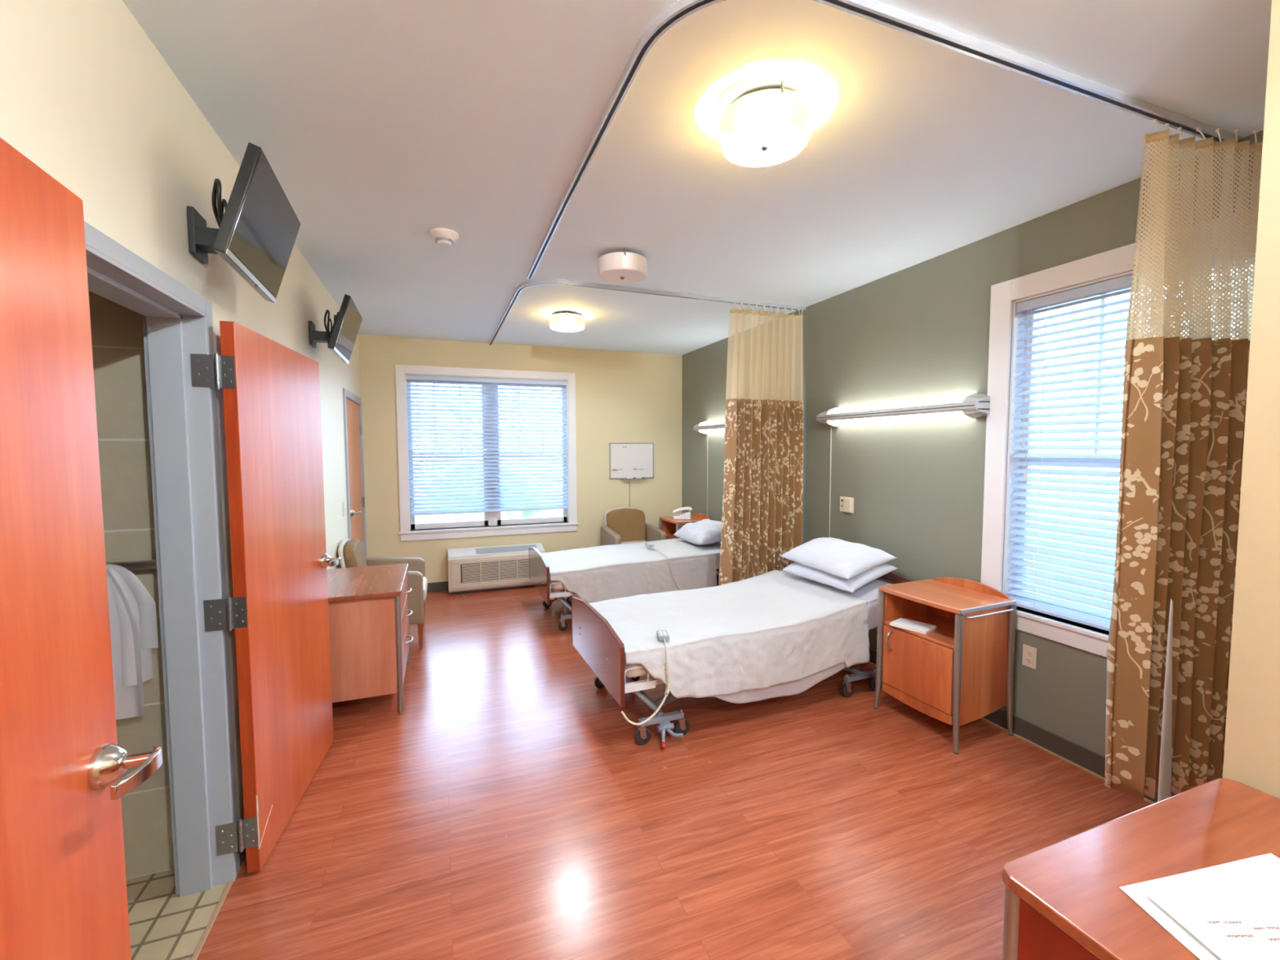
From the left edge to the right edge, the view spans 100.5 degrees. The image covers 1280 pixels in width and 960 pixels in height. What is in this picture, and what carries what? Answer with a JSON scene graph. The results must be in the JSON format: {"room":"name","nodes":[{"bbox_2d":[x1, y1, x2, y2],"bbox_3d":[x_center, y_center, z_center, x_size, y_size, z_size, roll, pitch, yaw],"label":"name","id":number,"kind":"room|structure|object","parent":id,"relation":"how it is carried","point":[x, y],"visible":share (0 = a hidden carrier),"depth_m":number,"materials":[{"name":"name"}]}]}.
{"room":"hospital room","nodes":[
{"label":"hospital room","id":0,"kind":"room"},
{"bbox_2d":[88,290,174,879],"bbox_3d":[-2.439,0.101,1.790,1.484,2.803,0.150,-1,4,-21],"label":"wall","id":1,"kind":"structure","parent":0,"point":[116,329],"depth_m":1.93,"materials":[{"name":"tile"}]},
{"bbox_2d":[106,557,156,570],"bbox_3d":[-2.012,0.309,1.843,0.674,0.084,0.076,-1,4,-21],"label":"grab bar","id":2,"kind":"object","parent":1,"relation":"attached to","point":[144,564],"visible":0.17,"depth_m":1.89,"materials":[{"name":"silver metal"}]},
{"bbox_2d":[106,563,158,719],"bbox_3d":[-1.914,0.565,1.834,0.395,0.564,0.058,-1,4,-21],"label":"towel","id":3,"kind":"object","parent":2,"relation":"hanging from","point":[131,607],"visible":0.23,"depth_m":1.87,"materials":[{"name":"white fabric"}]},
{"bbox_2d":[0,0,360,819],"bbox_3d":[-1.673,0.082,2.074,0.150,2.803,7.645,-1,4,-21],"label":"wall","id":4,"kind":"structure","parent":0,"point":[86,95],"depth_m":1.52,"materials":[{"name":"beige paint"}]},
{"bbox_2d":[0,137,162,959],"bbox_3d":[-0.817,0.532,0.632,0.137,2.052,0.915,-2,4,-23],"label":"door","id":5,"kind":"structure","parent":4,"relation":"in","point":[64,894],"depth_m":0.87,"materials":[{"name":"orange wood"}]},
{"bbox_2d":[84,221,239,897],"bbox_3d":[-1.431,0.456,1.452,0.178,2.127,1.054,-1,4,-21],"label":"trim","id":6,"kind":"structure","parent":4,"relation":"attached to","point":[178,321],"depth_m":1.87,"materials":[{"name":"grey paint"}]},
{"bbox_2d":[190,353,214,387],"bbox_3d":[-1.527,-0.382,1.859,0.064,0.114,0.004,-1,4,-21],"label":"hinge","id":7,"kind":"object","parent":4,"relation":"attached to","point":[202,365],"depth_m":1.86,"materials":[{"name":"silver metal"}]},
{"bbox_2d":[203,598,226,631],"bbox_3d":[-1.524,0.485,1.911,0.064,0.114,0.004,-1,4,-21],"label":"hinge","id":8,"kind":"object","parent":4,"relation":"attached to","point":[215,610],"depth_m":1.91,"materials":[{"name":"silver metal"}]},
{"bbox_2d":[215,822,238,856],"bbox_3d":[-1.521,1.321,1.961,0.064,0.114,0.004,-1,4,-21],"label":"hinge","id":9,"kind":"object","parent":4,"relation":"attached to","point":[226,834],"depth_m":1.96,"materials":[{"name":"silver metal"}]},
{"bbox_2d":[239,848,245,866],"bbox_3d":[-2.037,1.358,3.363,0.012,0.105,2.830,-1,4,-21],"label":"baseboard","id":10,"kind":"structure","parent":4,"relation":"attached to","point":[242,855],"depth_m":2.06,"materials":[{"name":"rubber"}]},
{"bbox_2d":[186,142,300,303],"bbox_3d":[-1.392,-0.861,1.857,0.267,0.349,0.600,-2,4,-23],"label":"television","id":11,"kind":"object","parent":4,"relation":"attached to","point":[256,233],"visible":1,"depth_m":1.77,"materials":[{"name":"black"}]},
{"bbox_2d":[213,320,342,873],"bbox_3d":[-1.540,0.431,2.397,0.138,2.043,0.951,-1,4,-14],"label":"door","id":12,"kind":"structure","parent":4,"relation":"in","point":[277,611],"depth_m":2.19,"materials":[{"name":"orange wood"}]},
{"bbox_2d":[308,293,362,364],"bbox_3d":[-2.006,-0.973,3.500,0.274,0.349,0.600,-2,4,-21],"label":"television","id":13,"kind":"object","parent":4,"relation":"attached to","point":[340,340],"visible":1,"depth_m":3.41,"materials":[{"name":"black"}]},
{"bbox_2d":[342,502,345,516],"bbox_3d":[-2.473,0.245,4.455,0.016,0.116,0.072,-1,4,-21],"label":"light switch","id":14,"kind":"object","parent":4,"relation":"attached to","point":[343,503],"visible":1,"depth_m":4.45,"materials":[{"name":"beige plastic"}]},
{"bbox_2d":[342,387,366,556],"bbox_3d":[-2.807,0.244,5.111,0.178,2.127,1.064,-1,4,-21],"label":"trim","id":15,"kind":"structure","parent":4,"relation":"attached to","point":[346,393],"depth_m":4.80,"materials":[{"name":"grey paint"}]},
{"bbox_2d":[346,398,364,547],"bbox_3d":[-2.720,0.269,5.152,0.136,2.051,0.946,-1,4,-21],"label":"door","id":16,"kind":"structure","parent":4,"relation":"in","point":[353,408],"depth_m":5.14,"materials":[{"name":"brown wood"}]},
{"bbox_2d":[358,334,682,582],"bbox_3d":[-1.224,-0.177,6.399,4.037,2.803,0.150,-1,4,-21],"label":"wall","id":17,"kind":"structure","parent":0,"point":[621,396],"depth_m":6.47,"materials":[{"name":"beige paint"}]},
{"bbox_2d":[426,581,448,592],"bbox_3d":[-1.191,1.174,6.403,3.697,0.105,0.012,-1,4,-21],"label":"baseboard","id":18,"kind":"structure","parent":17,"relation":"attached to","point":[436,586],"depth_m":5.99,"materials":[{"name":"rubber"}]},
{"bbox_2d":[395,364,578,541],"bbox_3d":[-1.724,-0.313,6.186,2.003,1.913,0.182,-1,4,-21],"label":"window","id":19,"kind":"structure","parent":17,"relation":"in","point":[407,522],"depth_m":6.15,"materials":[{"name":"white"}]},
{"bbox_2d":[405,374,568,515],"bbox_3d":[-1.713,-0.396,6.151,1.775,1.537,0.069,-1,4,-21],"label":"window blind","id":20,"kind":"object","parent":19,"relation":"attached to","point":[432,510],"visible":1,"depth_m":6.13,"materials":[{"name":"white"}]},
{"bbox_2d":[629,480,630,507],"bbox_3d":[-0.131,0.173,6.745,0.014,0.355,0.008,-1,4,-21],"label":"cable raceway","id":21,"kind":"object","parent":17,"relation":"attached to","point":[629,480],"visible":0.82,"depth_m":6.74,"materials":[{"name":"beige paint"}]},
{"bbox_2d":[608,442,653,479],"bbox_3d":[-0.094,-0.237,6.707,0.590,0.462,0.062,-1,4,-21],"label":"whiteboard","id":22,"kind":"object","parent":17,"relation":"attached to","point":[627,460],"visible":1,"depth_m":6.72,"materials":[{"name":"white plastic"}]},
{"bbox_2d":[621,478,645,479],"bbox_3d":[-0.081,-0.014,6.715,0.320,0.014,0.044,-1,4,-21],"label":"marker tray","id":23,"kind":"object","parent":22,"relation":"on","point":[622,478],"depth_m":6.68,"materials":[{"name":"grey metal"}]},
{"bbox_2d":[126,586,1151,959],"bbox_3d":[-0.543,1.501,2.582,5.521,0.101,7.945,-1,4,-21],"label":"floor","id":24,"kind":"structure","parent":0,"point":[512,809],"depth_m":2.26,"materials":[{"name":"red wood"}]},
{"bbox_2d":[191,880,233,959],"bbox_3d":[-1.361,1.512,1.566,0.016,0.006,0.900,-1,4,-21],"label":"trim","id":25,"kind":"structure","parent":24,"relation":"on","point":[196,953],"depth_m":1.80,"materials":[{"name":"brown wood"}]},
{"bbox_2d":[327,563,413,714],"bbox_3d":[-1.795,1.023,3.501,0.560,0.755,0.840,-1,4,-21],"label":"dresser","id":26,"kind":"object","parent":24,"relation":"on","point":[369,629],"visible":0.91,"depth_m":3.16,"materials":[{"name":"brown wood"}]},
{"bbox_2d":[337,537,427,648],"bbox_3d":[-2.113,0.910,4.437,0.627,0.872,0.640,-1,4,-21],"label":"armchair","id":27,"kind":"object","parent":24,"relation":"on","point":[352,553],"visible":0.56,"depth_m":4.24,"materials":[{"name":"beige fabric"}]},
{"bbox_2d":[343,538,367,567],"bbox_3d":[-2.302,0.739,4.356,0.152,0.505,0.500,-1,4,-21],"label":"backrest","id":28,"kind":"object","parent":27,"relation":"on","point":[354,556],"depth_m":4.19,"materials":[{"name":"brown fabric"}]},
{"bbox_2d":[422,576,427,600],"bbox_3d":[-2.046,0.929,4.463,0.485,0.110,0.490,-1,4,-21],"label":"seat cushion","id":29,"kind":"object","parent":27,"relation":"on","point":[424,580],"depth_m":4.46,"materials":[{"name":"beige fabric"}]},
{"bbox_2d":[447,542,545,595],"bbox_3d":[-1.629,1.008,6.084,1.060,0.476,0.254,-1,4,-21],"label":"air conditioner","id":30,"kind":"object","parent":24,"relation":"on","point":[498,567],"visible":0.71,"depth_m":5.96,"materials":[{"name":"beige metal"}]},
{"bbox_2d":[528,547,719,631],"bbox_3d":[0.011,0.904,5.346,2.070,0.759,1.031,-1,4,-21],"label":"hospital bed","id":31,"kind":"object","parent":24,"relation":"on","point":[539,568],"visible":0.25,"depth_m":4.75,"materials":[{"name":"laminate"}]},
{"bbox_2d":[549,573,564,589],"bbox_3d":[-0.013,0.819,5.363,1.955,0.220,0.890,-1,4,-21],"label":"mattress","id":32,"kind":"object","parent":31,"relation":"on","point":[554,586],"visible":0.13,"depth_m":4.64,"materials":[{"name":"beige fabric"}]},
{"bbox_2d":[541,537,717,603],"bbox_3d":[-0.181,0.897,5.303,1.614,0.402,0.995,-1,4,-21],"label":"bedspread","id":33,"kind":"object","parent":32,"relation":"on","point":[595,574],"visible":0.9,"depth_m":4.96,"materials":[{"name":"grey fabric"}]},
{"bbox_2d":[644,542,680,590],"bbox_3d":[0.190,0.852,5.231,0.136,0.380,0.652,-2,4,-28],"label":"controller","id":34,"kind":"object","parent":33,"relation":"on","point":[649,544],"visible":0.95,"depth_m":5.30,"materials":[{"name":"grey plastic"}]},
{"bbox_2d":[677,537,720,568],"bbox_3d":[0.718,0.753,5.634,0.382,0.162,0.955,-1,4,-21],"label":"sheet","id":35,"kind":"object","parent":32,"relation":"on","point":[715,547],"visible":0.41,"depth_m":5.42,"materials":[{"name":"grey fabric"}]},
{"bbox_2d":[674,519,721,545],"bbox_3d":[0.686,0.541,5.618,0.451,0.230,0.620,-2,4,-22],"label":"pillow","id":36,"kind":"object","parent":35,"relation":"on","point":[704,531],"visible":0.87,"depth_m":5.44,"materials":[{"name":"grey fabric"}]},
{"bbox_2d":[600,506,666,546],"bbox_3d":[-0.087,0.788,6.357,0.640,0.872,0.627,-2,4,-22],"label":"armchair","id":37,"kind":"object","parent":24,"relation":"on","point":[624,525],"visible":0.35,"depth_m":6.48,"materials":[{"name":"beige fabric"}]},
{"bbox_2d":[606,507,646,542],"bbox_3d":[-0.164,0.601,6.533,0.500,0.505,0.152,-2,4,-22],"label":"cushion","id":38,"kind":"object","parent":37,"relation":"on","point":[629,523],"depth_m":6.51,"materials":[{"name":"brown fabric"}]},
{"bbox_2d":[621,540,646,543],"bbox_3d":[-0.060,0.813,6.292,0.490,0.110,0.485,-2,4,-22],"label":"seat cushion","id":39,"kind":"object","parent":37,"relation":"on","point":[622,541],"depth_m":6.46,"materials":[{"name":"beige fabric"}]},
{"bbox_2d":[658,512,710,539],"bbox_3d":[0.526,0.814,6.379,0.496,0.814,0.551,-1,4,-21],"label":"nightstand","id":40,"kind":"object","parent":24,"relation":"on","point":[668,524],"visible":0.22,"depth_m":6.40,"materials":[{"name":"brown wood"}]},
{"bbox_2d":[666,533,675,538],"bbox_3d":[0.535,0.676,6.377,0.396,0.018,0.452,-1,4,-21],"label":"shelf","id":41,"kind":"object","parent":40,"relation":"attached to","point":[669,535],"depth_m":6.37,"materials":[{"name":"brown wood"}]},
{"bbox_2d":[671,506,692,519],"bbox_3d":[0.496,0.391,6.348,0.257,0.135,0.203,0,3,4],"label":"telephone","id":42,"kind":"object","parent":40,"relation":"on","point":[686,515],"visible":1,"depth_m":6.28,"materials":[{"name":"white plastic"}]},
{"bbox_2d":[571,571,912,749],"bbox_3d":[0.683,1.008,3.560,2.070,0.759,1.031,-2,4,-22],"label":"hospital bed","id":43,"kind":"object","parent":24,"relation":"on","point":[593,636],"visible":0.43,"depth_m":2.99,"materials":[{"name":"laminate"}]},
{"bbox_2d":[624,653,649,677],"bbox_3d":[0.659,0.874,3.573,1.955,0.301,0.890,-2,4,-22],"label":"mattress","id":44,"kind":"object","parent":43,"relation":"on","point":[642,671],"visible":0.02,"depth_m":2.83,"materials":[{"name":"beige"}]},
{"bbox_2d":[589,569,869,698],"bbox_3d":[0.506,0.966,3.514,1.646,0.416,1.028,-2,4,-22],"label":"bedspread","id":45,"kind":"object","parent":44,"relation":"on","point":[773,628],"visible":0.92,"depth_m":3.21,"materials":[{"name":"grey fabric"}]},
{"bbox_2d":[621,630,670,725],"bbox_3d":[0.068,1.056,2.823,0.146,0.411,0.389,2,4,33],"label":"controller","id":46,"kind":"object","parent":45,"relation":"on","point":[663,635],"visible":1,"depth_m":2.83,"materials":[{"name":"grey plastic"}]},
{"bbox_2d":[714,662,846,703],"bbox_3d":[0.569,1.023,3.544,1.430,0.493,0.956,-2,4,-22],"label":"sheet","id":47,"kind":"object","parent":44,"relation":"on","point":[796,687],"visible":0.16,"depth_m":3.17,"materials":[{"name":"grey fabric"}]},
{"bbox_2d":[780,570,893,630],"bbox_3d":[1.372,0.816,3.861,0.401,0.271,0.968,-2,4,-22],"label":"sheet","id":48,"kind":"object","parent":44,"relation":"on","point":[868,592],"visible":0.27,"depth_m":3.53,"materials":[{"name":"grey fabric"}]},
{"bbox_2d":[781,562,897,592],"bbox_3d":[1.399,0.618,3.794,0.413,0.187,0.700,-2,4,-24],"label":"pillow","id":49,"kind":"object","parent":48,"relation":"on","point":[853,584],"visible":0.43,"depth_m":3.55,"materials":[{"name":"grey fabric"}]},
{"bbox_2d":[780,537,897,579],"bbox_3d":[1.390,0.533,3.796,0.427,0.186,0.703,-2,4,-23],"label":"pillow","id":50,"kind":"object","parent":49,"relation":"on","point":[847,560],"visible":1,"depth_m":3.63,"materials":[{"name":"grey fabric"}]},
{"bbox_2d":[874,577,1016,754],"bbox_3d":[1.743,1.005,3.089,0.496,0.814,0.551,-2,4,-23],"label":"nightstand","id":51,"kind":"object","parent":24,"relation":"on","point":[958,673],"visible":1,"depth_m":2.93,"materials":[{"name":"brown wood"}]},
{"bbox_2d":[889,617,937,634],"bbox_3d":[1.595,0.850,3.112,0.152,0.014,0.204,-3,4,-40],"label":"book","id":52,"kind":"object","parent":51,"relation":"on","point":[920,627],"visible":1,"depth_m":3.09,"materials":[{"name":"beige paper"}]},
{"bbox_2d":[884,613,955,649],"bbox_3d":[1.751,0.868,3.087,0.396,0.018,0.452,-2,4,-23],"label":"shelf","id":53,"kind":"object","parent":51,"relation":"attached to","point":[944,635],"depth_m":3.10,"materials":[{"name":"brown wood"}]},
{"bbox_2d":[1001,777,1279,959],"bbox_3d":[1.196,1.159,1.022,0.840,0.755,0.560,-1,4,-21],"label":"dresser","id":54,"kind":"object","parent":24,"relation":"on","point":[1064,900],"visible":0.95,"depth_m":1.07,"materials":[{"name":"brown wood"}]},
{"bbox_2d":[1119,853,1279,959],"bbox_3d":[1.116,0.783,0.943,0.446,0.005,0.236,-1,3,-12],"label":"paper sheet","id":55,"kind":"object","parent":54,"relation":"on","point":[1262,872],"visible":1,"depth_m":1.03,"materials":[{"name":"white paper"}]},
{"bbox_2d":[1142,888,1279,959],"bbox_3d":[1.157,0.776,0.873,0.421,0.010,0.260,0,3,-1],"label":"paper sheet","id":56,"kind":"object","parent":54,"relation":"on","point":[1233,924],"visible":1,"depth_m":0.94,"materials":[{"name":"beige paper"}]},
{"bbox_2d":[122,0,1271,355],"bbox_3d":[-0.554,-1.407,2.409,5.521,0.120,7.945,-1,4,-21],"label":"ceiling","id":57,"kind":"structure","parent":0,"point":[382,125],"depth_m":2.02,"materials":[{"name":"white paint"}]},
{"bbox_2d":[429,227,458,247],"bbox_3d":[-1.095,-1.345,2.979,0.156,0.066,0.156,-1,4,-21],"label":"smoke detector","id":58,"kind":"object","parent":57,"relation":"attached to","point":[446,237],"visible":1,"depth_m":2.94,"materials":[{"name":"white plastic"}]},
{"bbox_2d":[549,310,584,332],"bbox_3d":[-0.652,-1.417,4.788,0.318,0.141,0.310,-3,4,-38],"label":"ceiling light","id":59,"kind":"object","parent":57,"relation":"attached to","point":[566,322],"visible":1,"depth_m":4.67,"materials":[{"name":"white glass"}]},
{"bbox_2d":[551,324,582,332],"bbox_3d":[-0.655,-1.365,4.789,0.286,0.008,0.286,-3,4,-38],"label":"diffuser","id":60,"kind":"object","parent":59,"relation":"attached to","point":[567,328],"depth_m":4.76,"materials":[{"name":"white glass"}]},
{"bbox_2d":[597,248,647,284],"bbox_3d":[-0.107,-1.334,3.356,0.318,0.141,0.310,-3,4,-38],"label":"ceiling light","id":61,"kind":"object","parent":57,"relation":"attached to","point":[622,267],"visible":1,"depth_m":3.25,"materials":[{"name":"white glass"}]},
{"bbox_2d":[600,269,644,284],"bbox_3d":[-0.111,-1.281,3.356,0.286,0.008,0.286,-3,4,-38],"label":"diffuser","id":62,"kind":"object","parent":61,"relation":"attached to","point":[612,276],"depth_m":3.34,"materials":[{"name":"white glass"}]},
{"bbox_2d":[488,278,805,345],"bbox_3d":[-0.143,-1.507,5.296,2.422,0.026,2.527,-1,4,-21],"label":"track","id":63,"kind":"object","parent":57,"relation":"attached to","point":[520,287],"visible":1,"depth_m":4.12,"materials":[{"name":"silver metal"}]},
{"bbox_2d":[718,302,803,586],"bbox_3d":[1.042,-0.228,4.500,0.774,2.442,0.218,-1,4,-21],"label":"curtain","id":64,"kind":"object","parent":63,"relation":"hanging from","point":[762,517],"visible":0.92,"depth_m":4.46,"materials":[{"name":"beige fabric"}]},
{"bbox_2d":[720,80,810,167],"bbox_3d":[0.449,-1.250,1.906,0.318,0.141,0.310,-3,4,-38],"label":"ceiling light","id":65,"kind":"object","parent":57,"relation":"attached to","point":[766,127],"visible":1,"depth_m":1.82,"materials":[{"name":"frosted white glass"},{"name":"bronze metal"}]},
{"bbox_2d":[724,120,806,167],"bbox_3d":[0.446,-1.197,1.906,0.286,0.008,0.286,-3,4,-38],"label":"diffuser","id":66,"kind":"object","parent":65,"relation":"attached to","point":[748,144],"depth_m":1.88,"materials":[{"name":"white glass"}]},
{"bbox_2d":[527,0,1243,279],"bbox_3d":[0.780,-1.367,2.883,2.393,0.026,2.611,-1,4,-21],"label":"track","id":67,"kind":"object","parent":57,"relation":"attached to","point":[873,11],"visible":0.96,"depth_m":1.66,"materials":[{"name":"silver metal"}]},
{"bbox_2d":[1104,119,1262,802],"bbox_3d":[2.089,-0.036,2.053,0.526,2.542,0.256,-1,4,-21],"label":"curtain","id":68,"kind":"object","parent":67,"relation":"hanging from","point":[1184,402],"visible":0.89,"depth_m":2.01,"materials":[{"name":"beige fabric"}]},
{"bbox_2d":[681,129,1263,756],"bbox_3d":[1.645,-0.062,4.288,0.150,2.803,5.825,-1,4,-21],"label":"wall","id":69,"kind":"structure","parent":0,"point":[921,331],"depth_m":3.51,"materials":[{"name":"green paint"}]},
{"bbox_2d":[706,471,707,515],"bbox_3d":[0.802,-0.054,6.312,0.010,0.977,0.012,-1,4,-21],"label":"pull cord","id":70,"kind":"object","parent":69,"relation":"attached to","point":[707,472],"visible":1,"depth_m":6.32,"materials":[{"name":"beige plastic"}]},
{"bbox_2d":[693,419,724,434],"bbox_3d":[0.926,-0.589,5.771,0.132,0.150,1.300,-1,4,-21],"label":"wall light","id":71,"kind":"object","parent":69,"relation":"attached to","point":[713,426],"visible":0.52,"depth_m":6.01,"materials":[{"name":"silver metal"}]},
{"bbox_2d":[828,426,831,537],"bbox_3d":[1.548,0.150,4.336,0.010,1.157,0.012,-1,4,-21],"label":"pull cord","id":72,"kind":"object","parent":69,"relation":"attached to","point":[831,427],"visible":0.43,"depth_m":4.33,"materials":[{"name":"beige fabric"}]},
{"bbox_2d":[840,496,853,513],"bbox_3d":[1.605,0.193,4.157,0.030,0.120,0.146,-1,4,-21],"label":"plate","id":73,"kind":"object","parent":69,"relation":"attached to","point":[846,504],"visible":1,"depth_m":4.12,"materials":[{"name":"beige plastic"}]},
{"bbox_2d":[816,393,990,426],"bbox_3d":[1.718,-0.467,3.666,0.132,0.150,1.365,-1,4,-21],"label":"wall light","id":74,"kind":"object","parent":69,"relation":"attached to","point":[973,406],"visible":1,"depth_m":3.44,"materials":[{"name":"silver metal"}]},
{"bbox_2d":[716,577,1176,803],"bbox_3d":[1.490,1.273,4.564,0.012,0.105,5.345,-1,4,-21],"label":"baseboard","id":75,"kind":"structure","parent":69,"relation":"attached to","point":[1093,762],"depth_m":2.78,"materials":[{"name":"rubber"}]},
{"bbox_2d":[867,661,1155,804],"bbox_3d":[1.480,1.322,4.563,0.010,0.008,5.345,-1,4,-21],"label":"trim","id":76,"kind":"structure","parent":69,"relation":"attached to","point":[982,718],"depth_m":2.79,"materials":[{"name":"brown"}]},
{"bbox_2d":[1022,644,1037,669],"bbox_3d":[2.111,0.958,2.888,0.009,0.116,0.072,-1,4,-21],"label":"wall outlet","id":77,"kind":"object","parent":69,"relation":"attached to","point":[1029,653],"visible":1,"depth_m":2.88,"materials":[{"name":"beige plastic"}]},
{"bbox_2d":[1026,657,1031,663],"bbox_3d":[2.109,0.978,2.889,0.003,0.033,0.033,-1,4,-21],"label":"receptacle","id":78,"kind":"object","parent":77,"relation":"attached to","point":[1028,660],"depth_m":2.89,"materials":[{"name":"grey plastic"}]},
{"bbox_2d":[1026,649,1032,656],"bbox_3d":[2.109,0.938,2.886,0.003,0.033,0.033,-1,4,-21],"label":"receptacle","id":79,"kind":"object","parent":77,"relation":"attached to","point":[1028,652],"depth_m":2.89,"materials":[{"name":"grey plastic"}]},
{"bbox_2d":[980,207,1257,657],"bbox_3d":[2.309,-0.111,2.478,0.176,1.920,1.350,-1,4,-21],"label":"window","id":80,"kind":"structure","parent":69,"relation":"in","point":[1116,261],"depth_m":2.96,"materials":[{"name":"white"}]},
{"bbox_2d":[1007,245,1253,631],"bbox_3d":[2.276,-0.106,2.466,0.069,1.669,1.088,-1,4,-21],"label":"window blind","id":81,"kind":"object","parent":80,"relation":"attached to","point":[1124,282],"visible":0.44,"depth_m":2.72,"materials":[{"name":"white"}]},
{"bbox_2d":[1222,0,1279,798],"bbox_3d":[2.376,0.155,0.593,1.086,2.803,2.020,-1,4,-21],"label":"wall","id":82,"kind":"structure","parent":0,"point":[1251,754],"depth_m":1.30,"materials":[{"name":"beige paint"}]},
{"label":"outside","id":83,"kind":"structure","parent":0,"visible":0},
{"bbox_2d":[414,497,1116,555],"bbox_3d":[-3.133,1.223,14.148,28.000,0.100,15.485,-1,4,-21],"label":"ground","id":84,"kind":"structure","parent":83,"point":[551,513],"depth_m":12.76,"materials":[{"name":"green plant"}]},
{"bbox_2d":[417,465,548,523],"bbox_3d":[-2.883,0.691,10.259,2.637,2.089,1.870,-1,4,-21],"label":"bush","id":85,"kind":"object","parent":84,"relation":"on","point":[526,513],"visible":0.12,"depth_m":9.67,"materials":[{"name":"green plant"}]},
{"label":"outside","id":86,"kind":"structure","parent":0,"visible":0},
{"bbox_2d":[1028,548,1115,611],"bbox_3d":[9.232,1.854,2.776,12.859,0.100,14.495,-1,4,-21],"label":"ground","id":87,"kind":"structure","parent":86,"point":[1113,549],"depth_m":8.41,"materials":[{"name":"green plant"}]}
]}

